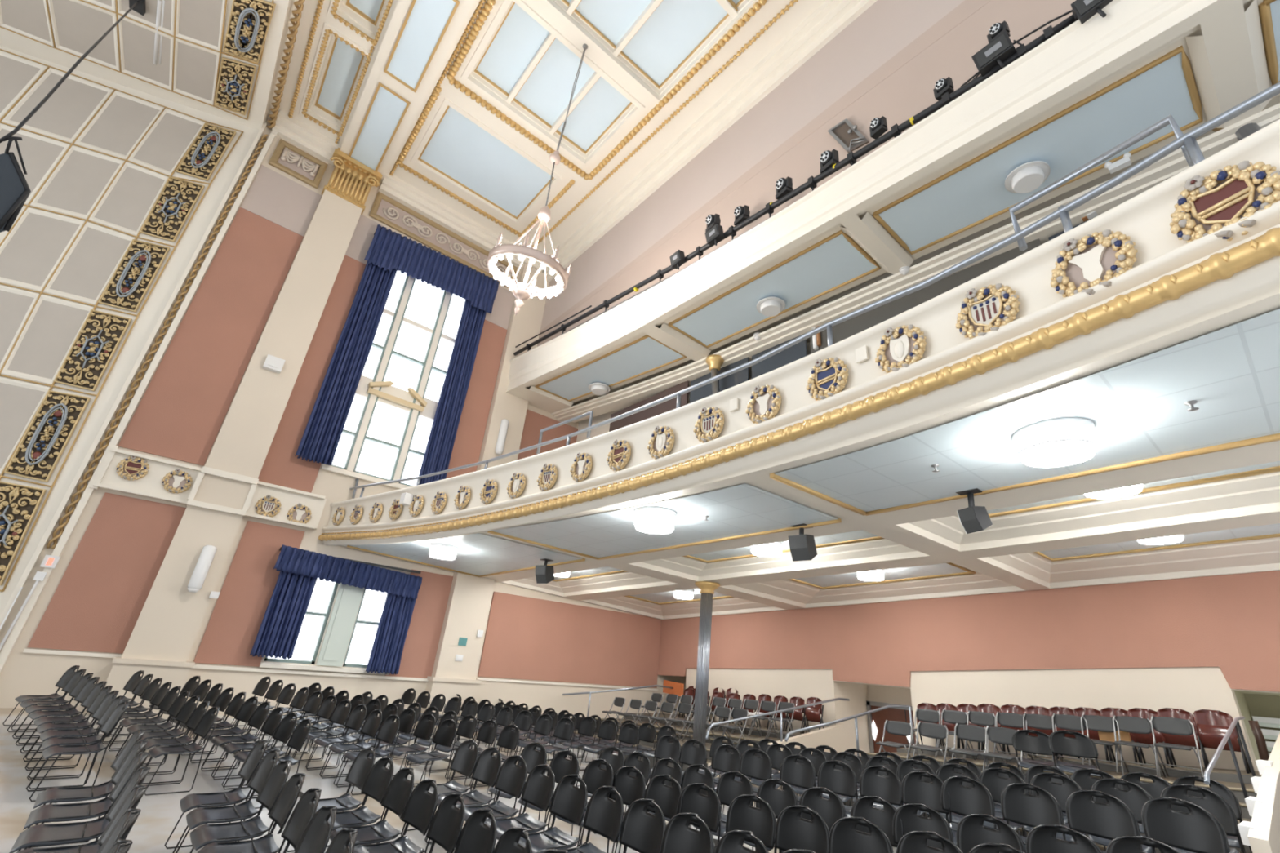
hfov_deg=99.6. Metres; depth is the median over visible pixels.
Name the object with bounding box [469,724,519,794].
chair
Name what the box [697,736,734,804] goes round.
chair
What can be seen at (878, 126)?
light
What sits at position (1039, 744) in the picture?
chair
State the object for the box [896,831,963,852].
chair
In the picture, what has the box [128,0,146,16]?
box
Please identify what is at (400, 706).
chair
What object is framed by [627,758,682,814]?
chair
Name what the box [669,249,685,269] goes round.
light
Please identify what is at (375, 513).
medallion
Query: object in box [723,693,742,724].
wooden chair
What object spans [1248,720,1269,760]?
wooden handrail
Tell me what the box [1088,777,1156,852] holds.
chair
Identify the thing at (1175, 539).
lamp
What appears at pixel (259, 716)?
chair
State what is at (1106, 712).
wooden chair
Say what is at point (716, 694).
wooden chair
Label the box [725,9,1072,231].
power cable
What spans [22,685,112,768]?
chair
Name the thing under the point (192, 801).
chair
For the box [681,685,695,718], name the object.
wooden chair
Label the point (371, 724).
chair
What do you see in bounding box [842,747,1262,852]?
raised platform
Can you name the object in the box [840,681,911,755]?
wall
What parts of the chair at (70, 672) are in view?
seat, backrest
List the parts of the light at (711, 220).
yoke arm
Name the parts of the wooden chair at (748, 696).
folded seat, backrest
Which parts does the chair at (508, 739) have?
seat, backrest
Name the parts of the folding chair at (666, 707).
leg, seat, backrest, leg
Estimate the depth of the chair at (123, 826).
2.59 m
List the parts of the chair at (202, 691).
backrest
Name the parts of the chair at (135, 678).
seat, backrest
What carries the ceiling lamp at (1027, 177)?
attached to the ledge
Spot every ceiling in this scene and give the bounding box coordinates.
[0,0,877,281]
[339,293,1279,619]
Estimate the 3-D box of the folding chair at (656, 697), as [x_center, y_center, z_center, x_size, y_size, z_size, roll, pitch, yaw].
[0.327,7.601,14.608,0.486,0.727,0.458,23,-29,-34]
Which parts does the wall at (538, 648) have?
cloth panel, cloth panel, cloth panel, cloth panel, cloth panel, cloth panel, cloth panel, cloth panel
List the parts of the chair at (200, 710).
seat, backrest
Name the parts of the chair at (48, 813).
seat, backrest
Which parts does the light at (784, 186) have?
yoke arm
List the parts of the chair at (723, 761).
seat, backrest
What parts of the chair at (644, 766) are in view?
backrest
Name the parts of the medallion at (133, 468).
gold frame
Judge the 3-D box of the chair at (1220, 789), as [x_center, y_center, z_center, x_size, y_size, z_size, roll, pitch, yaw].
[5.255,3.708,4.982,0.478,0.811,0.463,23,-29,-35]
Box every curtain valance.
[273,544,422,599]
[364,224,499,313]
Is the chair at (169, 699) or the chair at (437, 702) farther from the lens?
the chair at (437, 702)
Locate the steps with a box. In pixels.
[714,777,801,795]
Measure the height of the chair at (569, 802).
0.811 m
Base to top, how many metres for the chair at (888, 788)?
0.811 m
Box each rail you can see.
[349,81,1279,497]
[351,478,359,498]
[536,410,593,454]
[562,684,673,716]
[705,697,849,742]
[784,705,915,755]
[1008,114,1192,250]
[1204,715,1256,818]
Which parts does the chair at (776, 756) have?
seat, backrest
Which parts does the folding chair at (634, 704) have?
leg, seat, backrest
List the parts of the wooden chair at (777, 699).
folded seat, backrest, iron leg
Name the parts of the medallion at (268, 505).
gold frame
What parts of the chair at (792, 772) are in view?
backrest, seat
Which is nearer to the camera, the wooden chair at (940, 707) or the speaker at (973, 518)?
the speaker at (973, 518)
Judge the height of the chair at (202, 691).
0.811 m
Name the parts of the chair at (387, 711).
seat, backrest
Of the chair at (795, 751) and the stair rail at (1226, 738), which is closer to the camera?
the stair rail at (1226, 738)
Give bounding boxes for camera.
[399,492,413,506]
[753,332,760,340]
[898,266,910,275]
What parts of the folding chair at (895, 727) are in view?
leg, seat, backrest, leg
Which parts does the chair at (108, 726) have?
seat, backrest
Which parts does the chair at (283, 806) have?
seat, backrest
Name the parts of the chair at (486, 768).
seat, backrest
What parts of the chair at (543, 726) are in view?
seat, backrest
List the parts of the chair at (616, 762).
seat, backrest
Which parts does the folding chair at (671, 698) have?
backrest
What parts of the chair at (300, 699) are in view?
seat, backrest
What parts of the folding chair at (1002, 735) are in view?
leg, seat, backrest, leg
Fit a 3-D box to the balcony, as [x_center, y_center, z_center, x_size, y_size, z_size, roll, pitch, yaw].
[-1.265,0.631,7.266,1.365,1.060,15.590,25,-30,-38]
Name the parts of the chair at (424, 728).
seat, backrest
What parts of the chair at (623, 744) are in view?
seat, backrest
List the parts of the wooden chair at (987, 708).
iron leg, backrest, folded seat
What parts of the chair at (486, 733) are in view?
seat, backrest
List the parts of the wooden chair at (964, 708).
iron leg, backrest, folded seat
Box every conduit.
[0,571,47,650]
[153,0,164,65]
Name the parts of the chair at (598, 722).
seat, backrest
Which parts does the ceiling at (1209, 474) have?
coffer cornice, coffer cornice, coffer cornice, coffer cornice, coffer cornice, coffer cornice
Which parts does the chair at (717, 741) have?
seat, backrest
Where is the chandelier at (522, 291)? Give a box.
[487,44,587,315]
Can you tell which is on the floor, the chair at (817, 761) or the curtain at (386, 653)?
the chair at (817, 761)
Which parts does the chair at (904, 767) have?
seat, backrest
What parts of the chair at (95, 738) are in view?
seat, backrest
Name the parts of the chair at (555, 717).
seat, backrest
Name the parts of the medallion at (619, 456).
gold frame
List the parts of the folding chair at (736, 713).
leg, seat, backrest, leg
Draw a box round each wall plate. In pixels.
[454,654,463,661]
[457,637,467,645]
[476,629,484,637]
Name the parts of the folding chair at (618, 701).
leg, seat, backrest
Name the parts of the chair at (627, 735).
seat, backrest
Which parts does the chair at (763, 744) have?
backrest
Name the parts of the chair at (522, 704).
backrest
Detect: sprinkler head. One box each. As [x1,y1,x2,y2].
[931,464,939,471]
[1183,400,1199,411]
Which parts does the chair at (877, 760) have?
seat, backrest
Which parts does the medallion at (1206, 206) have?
gold frame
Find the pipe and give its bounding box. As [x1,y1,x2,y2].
[513,10,1077,355]
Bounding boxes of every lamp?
[428,542,458,559]
[554,572,569,577]
[588,382,610,395]
[634,506,676,533]
[673,589,693,599]
[751,542,782,556]
[756,296,785,316]
[857,569,884,581]
[1004,160,1050,193]
[1011,417,1097,467]
[1084,484,1143,498]
[1137,534,1184,544]
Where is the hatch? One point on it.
(847, 135)
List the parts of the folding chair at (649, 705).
leg, seat, backrest, leg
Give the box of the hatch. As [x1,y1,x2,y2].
[826,118,869,153]
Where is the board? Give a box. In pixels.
[662,680,684,696]
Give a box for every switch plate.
[729,397,738,412]
[855,345,868,363]
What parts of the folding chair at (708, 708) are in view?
leg, seat, backrest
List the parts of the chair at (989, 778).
seat, backrest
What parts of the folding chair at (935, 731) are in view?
leg, seat, backrest, leg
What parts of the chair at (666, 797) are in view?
backrest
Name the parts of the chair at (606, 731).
seat, backrest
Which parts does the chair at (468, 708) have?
backrest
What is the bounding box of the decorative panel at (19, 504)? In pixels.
[0,480,46,585]
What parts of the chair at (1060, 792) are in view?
seat, backrest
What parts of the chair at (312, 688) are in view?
seat, backrest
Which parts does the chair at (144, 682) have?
seat, backrest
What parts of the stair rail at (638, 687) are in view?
post, handrail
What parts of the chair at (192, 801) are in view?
seat, backrest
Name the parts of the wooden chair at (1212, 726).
iron leg, backrest, folded seat, iron leg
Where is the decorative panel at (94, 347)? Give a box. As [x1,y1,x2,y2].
[53,309,132,391]
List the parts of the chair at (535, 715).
seat, backrest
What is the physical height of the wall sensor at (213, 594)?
0.120 m
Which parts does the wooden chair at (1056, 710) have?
backrest, folded seat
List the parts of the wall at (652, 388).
booth glass, booth glass, booth glass, booth glass, oak frame, booth glass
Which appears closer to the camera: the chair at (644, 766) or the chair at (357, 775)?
the chair at (357, 775)
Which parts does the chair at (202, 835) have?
seat, backrest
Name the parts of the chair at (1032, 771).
backrest, seat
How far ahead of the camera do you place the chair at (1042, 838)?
3.70 m
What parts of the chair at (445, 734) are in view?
seat, backrest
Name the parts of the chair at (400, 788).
seat, backrest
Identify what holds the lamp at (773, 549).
attached to the ceiling at (1209, 474)
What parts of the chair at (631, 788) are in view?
seat, backrest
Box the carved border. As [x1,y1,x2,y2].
[46,0,305,549]
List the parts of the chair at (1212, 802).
backrest, seat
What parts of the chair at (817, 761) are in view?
seat, backrest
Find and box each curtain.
[249,560,317,659]
[294,260,396,465]
[365,593,416,674]
[416,299,486,484]
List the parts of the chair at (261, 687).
backrest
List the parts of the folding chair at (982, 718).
leg, backrest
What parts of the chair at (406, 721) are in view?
seat, backrest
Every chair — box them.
[2,665,79,730]
[7,669,86,737]
[8,751,149,852]
[12,672,93,743]
[15,676,99,751]
[16,766,150,852]
[17,739,148,852]
[19,680,106,759]
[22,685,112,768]
[24,690,119,778]
[24,728,146,848]
[26,695,124,789]
[26,701,129,801]
[84,670,144,729]
[88,674,153,735]
[94,677,162,742]
[97,784,147,846]
[97,808,141,852]
[102,681,172,749]
[107,686,181,755]
[107,838,133,852]
[115,690,190,764]
[141,695,199,773]
[142,675,200,731]
[142,701,209,784]
[144,706,219,795]
[151,679,211,738]
[160,683,222,746]
[164,739,268,852]
[174,687,234,752]
[175,749,280,852]
[181,692,245,760]
[189,760,292,852]
[190,696,257,768]
[197,773,305,852]
[200,701,270,777]
[213,706,284,786]
[219,676,270,729]
[222,712,297,796]
[231,680,283,735]
[240,719,311,808]
[241,683,295,741]
[253,687,309,747]
[266,691,323,753]
[280,695,336,760]
[280,787,321,852]
[283,682,320,725]
[287,747,374,852]
[293,686,334,741]
[293,699,351,768]
[294,805,337,852]
[306,690,349,747]
[306,704,366,776]
[312,694,364,754]
[320,709,382,785]
[325,827,357,852]
[328,698,380,761]
[328,756,393,831]
[329,767,413,847]
[333,691,373,741]
[336,714,399,795]
[343,703,397,763]
[352,779,437,852]
[362,694,388,724]
[367,708,415,775]
[373,698,404,748]
[386,713,435,784]
[389,702,421,758]
[392,706,439,764]
[400,688,416,710]
[405,719,457,786]
[407,739,478,843]
[409,691,430,733]
[410,711,457,771]
[417,693,445,738]
[426,746,501,852]
[426,793,465,852]
[428,715,477,778]
[435,697,461,741]
[438,693,462,718]
[448,720,497,786]
[453,696,475,739]
[453,808,497,852]
[454,700,478,750]
[455,703,495,751]
[457,699,490,742]
[464,755,527,821]
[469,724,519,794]
[473,702,506,747]
[476,706,513,755]
[484,764,555,839]
[488,704,522,751]
[488,742,546,832]
[493,701,515,726]
[493,710,533,756]
[493,826,532,852]
[502,702,528,736]
[504,707,540,755]
[514,713,553,764]
[518,705,542,735]
[518,750,579,835]
[518,774,588,852]
[525,711,558,759]
[526,707,555,739]
[535,717,574,772]
[541,710,569,754]
[542,713,576,760]
[542,848,568,852]
[551,759,613,852]
[554,712,585,758]
[562,716,596,769]
[564,786,623,852]
[568,715,601,762]
[577,746,624,833]
[578,720,617,770]
[578,766,645,852]
[585,717,618,762]
[601,696,625,726]
[605,720,635,747]
[612,723,639,755]
[614,774,682,852]
[617,698,642,728]
[618,798,666,852]
[623,722,656,767]
[623,751,651,814]
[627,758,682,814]
[632,700,657,735]
[639,693,662,724]
[642,725,675,757]
[648,702,675,730]
[648,735,680,777]
[653,693,678,725]
[659,813,715,852]
[664,764,715,838]
[666,702,692,740]
[668,694,693,728]
[676,782,721,848]
[678,688,695,719]
[679,739,706,775]
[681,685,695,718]
[681,705,711,743]
[682,700,707,728]
[693,691,710,721]
[693,771,753,849]
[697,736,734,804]
[706,691,724,721]
[706,697,727,732]
[706,706,731,742]
[711,687,725,719]
[711,744,741,812]
[715,697,743,734]
[715,830,768,852]
[720,707,748,747]
[720,739,761,782]
[721,688,738,724]
[722,748,772,813]
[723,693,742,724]
[725,794,776,852]
[732,698,760,736]
[737,693,757,727]
[743,778,797,851]
[749,700,778,738]
[751,743,793,789]
[753,693,773,728]
[757,738,782,790]
[767,701,795,737]
[769,695,791,731]
[772,742,806,795]
[774,805,829,852]
[779,754,815,805]
[782,747,826,795]
[782,786,845,852]
[782,848,815,852]
[785,696,807,733]
[802,697,824,733]
[811,745,837,784]
[817,760,857,812]
[819,751,863,805]
[827,817,893,852]
[844,748,870,805]
[845,765,903,817]
[850,795,903,847]
[852,755,902,809]
[874,751,902,764]
[875,720,912,759]
[891,759,935,817]
[892,803,953,849]
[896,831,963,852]
[901,770,951,822]
[909,707,944,757]
[910,721,948,764]
[910,755,950,823]
[916,702,945,748]
[926,763,978,823]
[935,702,964,747]
[935,709,975,759]
[940,776,996,845]
[943,758,982,777]
[948,723,988,767]
[955,813,1026,852]
[956,703,985,751]
[963,710,1004,762]
[968,843,1024,852]
[977,703,1010,754]
[978,767,1029,835]
[980,725,1024,773]
[984,761,1025,836]
[992,711,1032,761]
[1000,704,1036,756]
[1000,782,1066,850]
[1012,729,1057,772]
[1022,712,1062,764]
[1022,772,1086,842]
[1023,764,1069,836]
[1024,705,1063,759]
[1025,824,1102,852]
[1048,706,1088,759]
[1048,730,1102,778]
[1052,713,1096,767]
[1065,790,1142,852]
[1070,768,1119,790]
[1072,706,1115,763]
[1080,714,1129,775]
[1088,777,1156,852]
[1099,707,1146,765]
[1105,835,1180,852]
[1112,715,1165,777]
[1118,772,1171,834]
[1127,707,1177,768]
[1141,797,1230,852]
[1150,715,1204,783]
[1156,707,1208,766]
[1160,784,1244,852]
[1172,775,1252,852]
[1193,709,1251,773]
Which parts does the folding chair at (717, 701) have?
backrest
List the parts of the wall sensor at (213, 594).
plate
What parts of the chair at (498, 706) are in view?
backrest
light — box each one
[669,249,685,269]
[705,213,720,232]
[705,223,724,246]
[733,204,750,226]
[775,177,793,199]
[819,149,839,173]
[869,115,887,139]
[933,76,954,101]
[971,31,1016,76]
[986,20,1010,43]
[1070,0,1113,24]
[1104,152,1131,173]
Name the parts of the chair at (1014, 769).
seat, backrest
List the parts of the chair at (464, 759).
seat, backrest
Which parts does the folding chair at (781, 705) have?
leg, seat, backrest, leg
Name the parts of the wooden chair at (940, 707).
iron leg, folded seat, backrest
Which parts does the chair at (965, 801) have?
seat, backrest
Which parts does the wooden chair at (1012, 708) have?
iron leg, backrest, folded seat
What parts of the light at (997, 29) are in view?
yoke arm, yoke arm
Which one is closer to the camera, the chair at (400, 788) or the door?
the chair at (400, 788)
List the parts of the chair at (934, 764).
backrest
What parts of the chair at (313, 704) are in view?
seat, backrest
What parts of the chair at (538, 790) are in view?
seat, backrest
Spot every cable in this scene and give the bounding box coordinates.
[0,1,137,143]
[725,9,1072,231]
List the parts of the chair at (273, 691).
backrest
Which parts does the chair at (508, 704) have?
backrest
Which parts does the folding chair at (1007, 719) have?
leg, backrest, leg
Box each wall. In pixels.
[0,116,666,735]
[528,0,1075,387]
[528,28,1279,442]
[657,570,1279,771]
[664,671,686,714]
[767,724,1279,852]
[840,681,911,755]
[1234,690,1279,759]
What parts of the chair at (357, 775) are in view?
seat, backrest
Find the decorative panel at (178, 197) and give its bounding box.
[139,176,204,242]
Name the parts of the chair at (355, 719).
seat, backrest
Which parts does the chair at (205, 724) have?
seat, backrest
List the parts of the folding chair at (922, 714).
leg, backrest, leg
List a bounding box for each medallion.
[115,455,149,480]
[161,468,192,493]
[254,494,281,517]
[287,502,311,524]
[332,506,345,525]
[349,504,363,524]
[368,502,382,522]
[388,498,403,519]
[408,494,423,516]
[431,491,446,514]
[453,485,471,510]
[479,479,497,504]
[506,471,525,498]
[536,463,557,491]
[569,452,592,482]
[606,439,631,471]
[647,426,674,459]
[693,406,724,443]
[745,384,781,423]
[805,357,848,400]
[875,324,926,373]
[955,283,1020,338]
[1050,229,1137,297]
[1169,160,1279,243]
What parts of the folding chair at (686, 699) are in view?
leg, backrest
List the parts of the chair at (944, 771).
seat, backrest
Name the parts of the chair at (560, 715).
backrest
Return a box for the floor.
[0,707,897,852]
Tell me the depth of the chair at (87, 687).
7.01 m
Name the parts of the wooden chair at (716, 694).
folded seat, backrest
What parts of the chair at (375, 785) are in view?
seat, backrest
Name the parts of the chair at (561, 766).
seat, backrest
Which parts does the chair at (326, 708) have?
seat, backrest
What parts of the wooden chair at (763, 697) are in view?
folded seat, backrest, iron leg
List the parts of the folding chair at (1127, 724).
leg, backrest, seat, leg, leg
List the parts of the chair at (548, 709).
backrest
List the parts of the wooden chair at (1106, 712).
iron leg, backrest, folded seat, iron leg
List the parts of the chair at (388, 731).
seat, backrest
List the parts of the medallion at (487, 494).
gold frame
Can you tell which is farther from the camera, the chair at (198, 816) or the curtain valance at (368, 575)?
the curtain valance at (368, 575)
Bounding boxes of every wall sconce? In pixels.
[186,545,217,592]
[495,418,509,454]
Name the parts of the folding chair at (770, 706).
leg, seat, backrest, leg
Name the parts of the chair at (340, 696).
seat, backrest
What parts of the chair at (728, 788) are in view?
seat, backrest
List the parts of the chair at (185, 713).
seat, backrest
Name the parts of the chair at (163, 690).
seat, backrest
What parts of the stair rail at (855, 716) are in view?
handrail, post, post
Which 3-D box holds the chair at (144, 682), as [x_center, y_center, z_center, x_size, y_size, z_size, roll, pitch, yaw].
[-7.910,4.221,8.267,0.463,0.811,0.478,-12,-29,34]
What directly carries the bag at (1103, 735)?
hanging from the folding chair at (1072, 722)
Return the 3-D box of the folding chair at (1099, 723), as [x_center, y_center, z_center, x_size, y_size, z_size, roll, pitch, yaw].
[6.593,4.533,7.734,0.486,0.718,0.458,23,-29,-34]
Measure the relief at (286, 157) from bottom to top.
0.840 m
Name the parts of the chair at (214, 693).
backrest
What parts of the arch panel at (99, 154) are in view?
shell panel, shell panel, shell panel, shell panel, shell panel, shell panel, shell panel, shell panel, shell panel, shell panel, shell panel, shell panel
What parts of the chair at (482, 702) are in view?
backrest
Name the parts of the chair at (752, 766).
seat, backrest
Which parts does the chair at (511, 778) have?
seat, backrest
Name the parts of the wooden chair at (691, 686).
backrest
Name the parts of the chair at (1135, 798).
seat, backrest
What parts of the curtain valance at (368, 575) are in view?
curtain rod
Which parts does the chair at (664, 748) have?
backrest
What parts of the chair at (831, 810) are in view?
backrest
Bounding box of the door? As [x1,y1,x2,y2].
[866,701,915,753]
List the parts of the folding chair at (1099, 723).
leg, backrest, seat, leg, leg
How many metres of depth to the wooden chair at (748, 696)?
13.72 m
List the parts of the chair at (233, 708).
seat, backrest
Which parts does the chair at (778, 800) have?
seat, backrest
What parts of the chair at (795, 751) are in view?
seat, backrest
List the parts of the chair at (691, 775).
backrest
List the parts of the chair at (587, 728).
seat, backrest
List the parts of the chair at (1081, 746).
backrest, seat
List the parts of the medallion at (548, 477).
gold frame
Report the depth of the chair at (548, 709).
12.39 m
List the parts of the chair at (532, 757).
seat, backrest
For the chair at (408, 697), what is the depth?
11.83 m
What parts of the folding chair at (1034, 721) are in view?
leg, backrest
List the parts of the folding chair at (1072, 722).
leg, backrest, leg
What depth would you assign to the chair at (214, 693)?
8.47 m
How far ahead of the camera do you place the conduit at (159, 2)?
11.43 m
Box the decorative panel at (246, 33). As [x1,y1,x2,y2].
[222,0,275,63]
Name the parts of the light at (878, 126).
yoke arm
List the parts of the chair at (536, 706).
backrest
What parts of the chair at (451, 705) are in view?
backrest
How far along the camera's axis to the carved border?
11.24 m
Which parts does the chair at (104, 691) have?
seat, backrest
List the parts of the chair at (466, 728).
seat, backrest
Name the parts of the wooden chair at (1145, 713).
iron leg, backrest, folded seat, iron leg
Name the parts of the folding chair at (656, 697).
leg, backrest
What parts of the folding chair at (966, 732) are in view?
leg, seat, backrest, leg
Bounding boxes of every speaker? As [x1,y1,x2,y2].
[0,136,31,232]
[535,558,554,583]
[788,523,817,561]
[955,488,992,533]
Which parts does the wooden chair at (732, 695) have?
backrest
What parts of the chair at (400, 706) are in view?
backrest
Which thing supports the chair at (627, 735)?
on the floor
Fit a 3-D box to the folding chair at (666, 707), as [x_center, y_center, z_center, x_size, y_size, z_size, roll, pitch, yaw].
[0.499,6.598,12.177,0.486,0.700,0.458,23,-29,-34]
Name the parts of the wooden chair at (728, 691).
backrest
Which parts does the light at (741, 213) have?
yoke arm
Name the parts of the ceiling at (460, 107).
shell panel, shell panel, shell panel, shell panel, shell panel, shell panel, shell panel, coffer frame, gold moulding, coffer frame, gold moulding, gold moulding, coffer frame, coffer frame, gold moulding, coffer frame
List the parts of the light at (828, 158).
yoke arm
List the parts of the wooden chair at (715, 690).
backrest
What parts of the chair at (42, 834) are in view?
seat, backrest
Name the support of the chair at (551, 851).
on the floor
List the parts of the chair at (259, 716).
seat, backrest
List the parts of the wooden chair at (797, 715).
iron leg, folded seat, backrest, iron leg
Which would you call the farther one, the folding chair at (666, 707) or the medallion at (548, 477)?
the folding chair at (666, 707)
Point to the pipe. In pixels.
(896, 130)
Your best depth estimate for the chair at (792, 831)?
4.09 m
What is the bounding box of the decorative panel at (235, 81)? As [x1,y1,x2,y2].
[213,57,256,115]
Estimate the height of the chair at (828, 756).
0.811 m
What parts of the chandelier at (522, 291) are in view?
bulb, bulb, bulb, bulb, bulb, globe, stem, bulb, bulb, bulb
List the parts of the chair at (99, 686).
seat, backrest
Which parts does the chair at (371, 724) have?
seat, backrest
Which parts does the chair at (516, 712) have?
seat, backrest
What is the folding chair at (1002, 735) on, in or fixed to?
on the raised platform
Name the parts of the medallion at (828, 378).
gold frame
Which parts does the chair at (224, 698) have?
seat, backrest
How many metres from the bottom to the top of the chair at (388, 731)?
0.811 m
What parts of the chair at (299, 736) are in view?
seat, backrest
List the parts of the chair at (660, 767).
backrest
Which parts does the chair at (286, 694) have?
seat, backrest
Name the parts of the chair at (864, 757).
backrest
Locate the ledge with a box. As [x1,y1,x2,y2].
[506,0,1279,422]
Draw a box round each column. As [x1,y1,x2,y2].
[692,581,719,746]
[705,354,724,395]
[1212,109,1263,140]
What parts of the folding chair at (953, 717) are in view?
leg, seat, backrest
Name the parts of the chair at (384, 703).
backrest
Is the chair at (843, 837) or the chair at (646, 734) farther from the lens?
the chair at (646, 734)
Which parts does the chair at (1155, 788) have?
seat, backrest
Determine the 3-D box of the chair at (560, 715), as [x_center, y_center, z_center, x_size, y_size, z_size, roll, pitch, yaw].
[-1.831,6.627,11.767,0.463,0.811,0.478,-18,-33,42]
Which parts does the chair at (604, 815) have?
seat, backrest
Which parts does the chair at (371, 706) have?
seat, backrest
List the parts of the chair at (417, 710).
backrest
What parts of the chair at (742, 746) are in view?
seat, backrest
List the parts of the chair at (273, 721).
seat, backrest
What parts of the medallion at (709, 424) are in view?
gold frame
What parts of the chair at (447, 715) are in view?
seat, backrest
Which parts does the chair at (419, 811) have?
seat, backrest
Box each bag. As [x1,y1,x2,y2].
[1097,731,1111,741]
[1106,730,1131,742]
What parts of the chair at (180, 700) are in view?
seat, backrest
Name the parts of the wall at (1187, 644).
cloth panel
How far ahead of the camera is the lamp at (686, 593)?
14.12 m
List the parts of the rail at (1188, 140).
post, post, post, post, post, post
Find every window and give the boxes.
[263,582,338,664]
[324,275,463,486]
[342,589,378,667]
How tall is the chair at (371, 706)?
0.811 m
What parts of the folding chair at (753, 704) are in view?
backrest, leg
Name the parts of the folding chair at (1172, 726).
leg, leg, backrest, seat, leg, leg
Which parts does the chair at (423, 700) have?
backrest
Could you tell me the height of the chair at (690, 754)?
0.811 m
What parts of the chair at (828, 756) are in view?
backrest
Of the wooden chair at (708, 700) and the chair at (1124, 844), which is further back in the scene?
the wooden chair at (708, 700)
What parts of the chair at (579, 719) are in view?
backrest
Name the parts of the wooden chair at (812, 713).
iron leg, folded seat, backrest, iron leg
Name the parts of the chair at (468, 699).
backrest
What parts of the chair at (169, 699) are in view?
seat, backrest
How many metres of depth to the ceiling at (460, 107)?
12.35 m
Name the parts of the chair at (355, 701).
seat, backrest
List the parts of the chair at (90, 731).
seat, backrest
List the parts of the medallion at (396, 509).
gold frame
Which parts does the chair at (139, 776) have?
seat, backrest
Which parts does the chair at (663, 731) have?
seat, backrest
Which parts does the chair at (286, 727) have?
seat, backrest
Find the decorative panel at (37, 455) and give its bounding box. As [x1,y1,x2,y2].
[4,390,90,482]
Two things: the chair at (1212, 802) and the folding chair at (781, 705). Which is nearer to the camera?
the chair at (1212, 802)
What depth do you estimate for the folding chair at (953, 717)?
9.35 m
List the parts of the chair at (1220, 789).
backrest, seat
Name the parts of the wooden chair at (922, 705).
backrest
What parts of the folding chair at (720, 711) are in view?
leg, seat, backrest, leg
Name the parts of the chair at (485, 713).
backrest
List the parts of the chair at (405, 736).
seat, backrest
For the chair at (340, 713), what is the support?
on the floor
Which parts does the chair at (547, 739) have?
seat, backrest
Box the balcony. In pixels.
[318,119,1279,545]
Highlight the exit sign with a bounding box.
[40,555,60,568]
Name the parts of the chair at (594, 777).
seat, backrest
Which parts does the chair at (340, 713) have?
seat, backrest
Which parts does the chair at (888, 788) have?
seat, backrest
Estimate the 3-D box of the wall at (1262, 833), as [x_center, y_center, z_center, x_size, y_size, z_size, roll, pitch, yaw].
[4.426,5.103,7.920,6.150,2.220,7.060,23,-29,-34]
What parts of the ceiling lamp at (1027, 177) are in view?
lamp shade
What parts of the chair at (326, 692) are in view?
seat, backrest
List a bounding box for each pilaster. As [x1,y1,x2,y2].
[90,189,362,719]
[417,262,549,733]
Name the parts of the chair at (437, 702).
backrest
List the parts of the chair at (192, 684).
seat, backrest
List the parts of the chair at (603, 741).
seat, backrest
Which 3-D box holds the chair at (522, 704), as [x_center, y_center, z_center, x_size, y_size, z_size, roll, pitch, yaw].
[-2.946,6.947,12.697,0.463,0.811,0.478,-16,-32,40]
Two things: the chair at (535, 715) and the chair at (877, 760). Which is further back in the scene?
the chair at (535, 715)
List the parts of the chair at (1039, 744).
backrest, seat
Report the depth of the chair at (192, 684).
9.05 m
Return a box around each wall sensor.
[208,591,220,598]
[262,354,285,373]
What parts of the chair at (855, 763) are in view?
seat, backrest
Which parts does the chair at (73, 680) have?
seat, backrest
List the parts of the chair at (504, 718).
backrest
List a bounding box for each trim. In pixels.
[0,122,277,672]
[539,0,991,333]
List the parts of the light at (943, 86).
yoke arm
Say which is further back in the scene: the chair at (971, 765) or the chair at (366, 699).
the chair at (366, 699)
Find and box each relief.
[268,138,328,189]
[368,191,517,288]
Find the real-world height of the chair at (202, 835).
0.811 m
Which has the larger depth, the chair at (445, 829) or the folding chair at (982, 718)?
the folding chair at (982, 718)
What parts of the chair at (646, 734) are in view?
seat, backrest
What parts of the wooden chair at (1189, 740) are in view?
iron leg, backrest, folded seat, iron leg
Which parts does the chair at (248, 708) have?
seat, backrest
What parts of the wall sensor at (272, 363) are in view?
plate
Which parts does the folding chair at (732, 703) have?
backrest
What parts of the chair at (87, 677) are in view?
seat, backrest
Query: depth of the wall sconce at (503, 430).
15.05 m
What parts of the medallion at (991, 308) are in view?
gold frame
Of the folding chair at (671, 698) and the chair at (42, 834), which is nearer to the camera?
the chair at (42, 834)
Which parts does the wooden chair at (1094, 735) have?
folded seat, backrest, iron leg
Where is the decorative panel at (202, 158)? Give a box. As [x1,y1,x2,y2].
[175,122,235,181]
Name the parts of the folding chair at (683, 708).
leg, seat, leg, backrest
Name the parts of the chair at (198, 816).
seat, backrest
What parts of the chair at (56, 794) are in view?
seat, backrest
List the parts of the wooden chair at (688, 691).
backrest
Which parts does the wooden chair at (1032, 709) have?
backrest, folded seat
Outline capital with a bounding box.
[321,147,382,214]
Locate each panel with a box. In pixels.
[0,45,259,615]
[1252,715,1279,755]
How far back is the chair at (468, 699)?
12.36 m
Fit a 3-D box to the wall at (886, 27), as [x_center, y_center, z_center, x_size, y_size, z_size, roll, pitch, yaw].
[2.241,-5.379,11.465,0.300,5.000,16.900,23,-29,-34]
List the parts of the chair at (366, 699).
backrest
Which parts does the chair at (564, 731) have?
seat, backrest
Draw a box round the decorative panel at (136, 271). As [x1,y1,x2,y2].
[97,239,170,312]
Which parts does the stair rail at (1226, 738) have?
handrail, post, post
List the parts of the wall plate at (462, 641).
plate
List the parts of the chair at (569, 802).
seat, backrest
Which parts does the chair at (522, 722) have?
seat, backrest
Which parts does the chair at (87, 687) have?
seat, backrest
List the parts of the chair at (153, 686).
seat, backrest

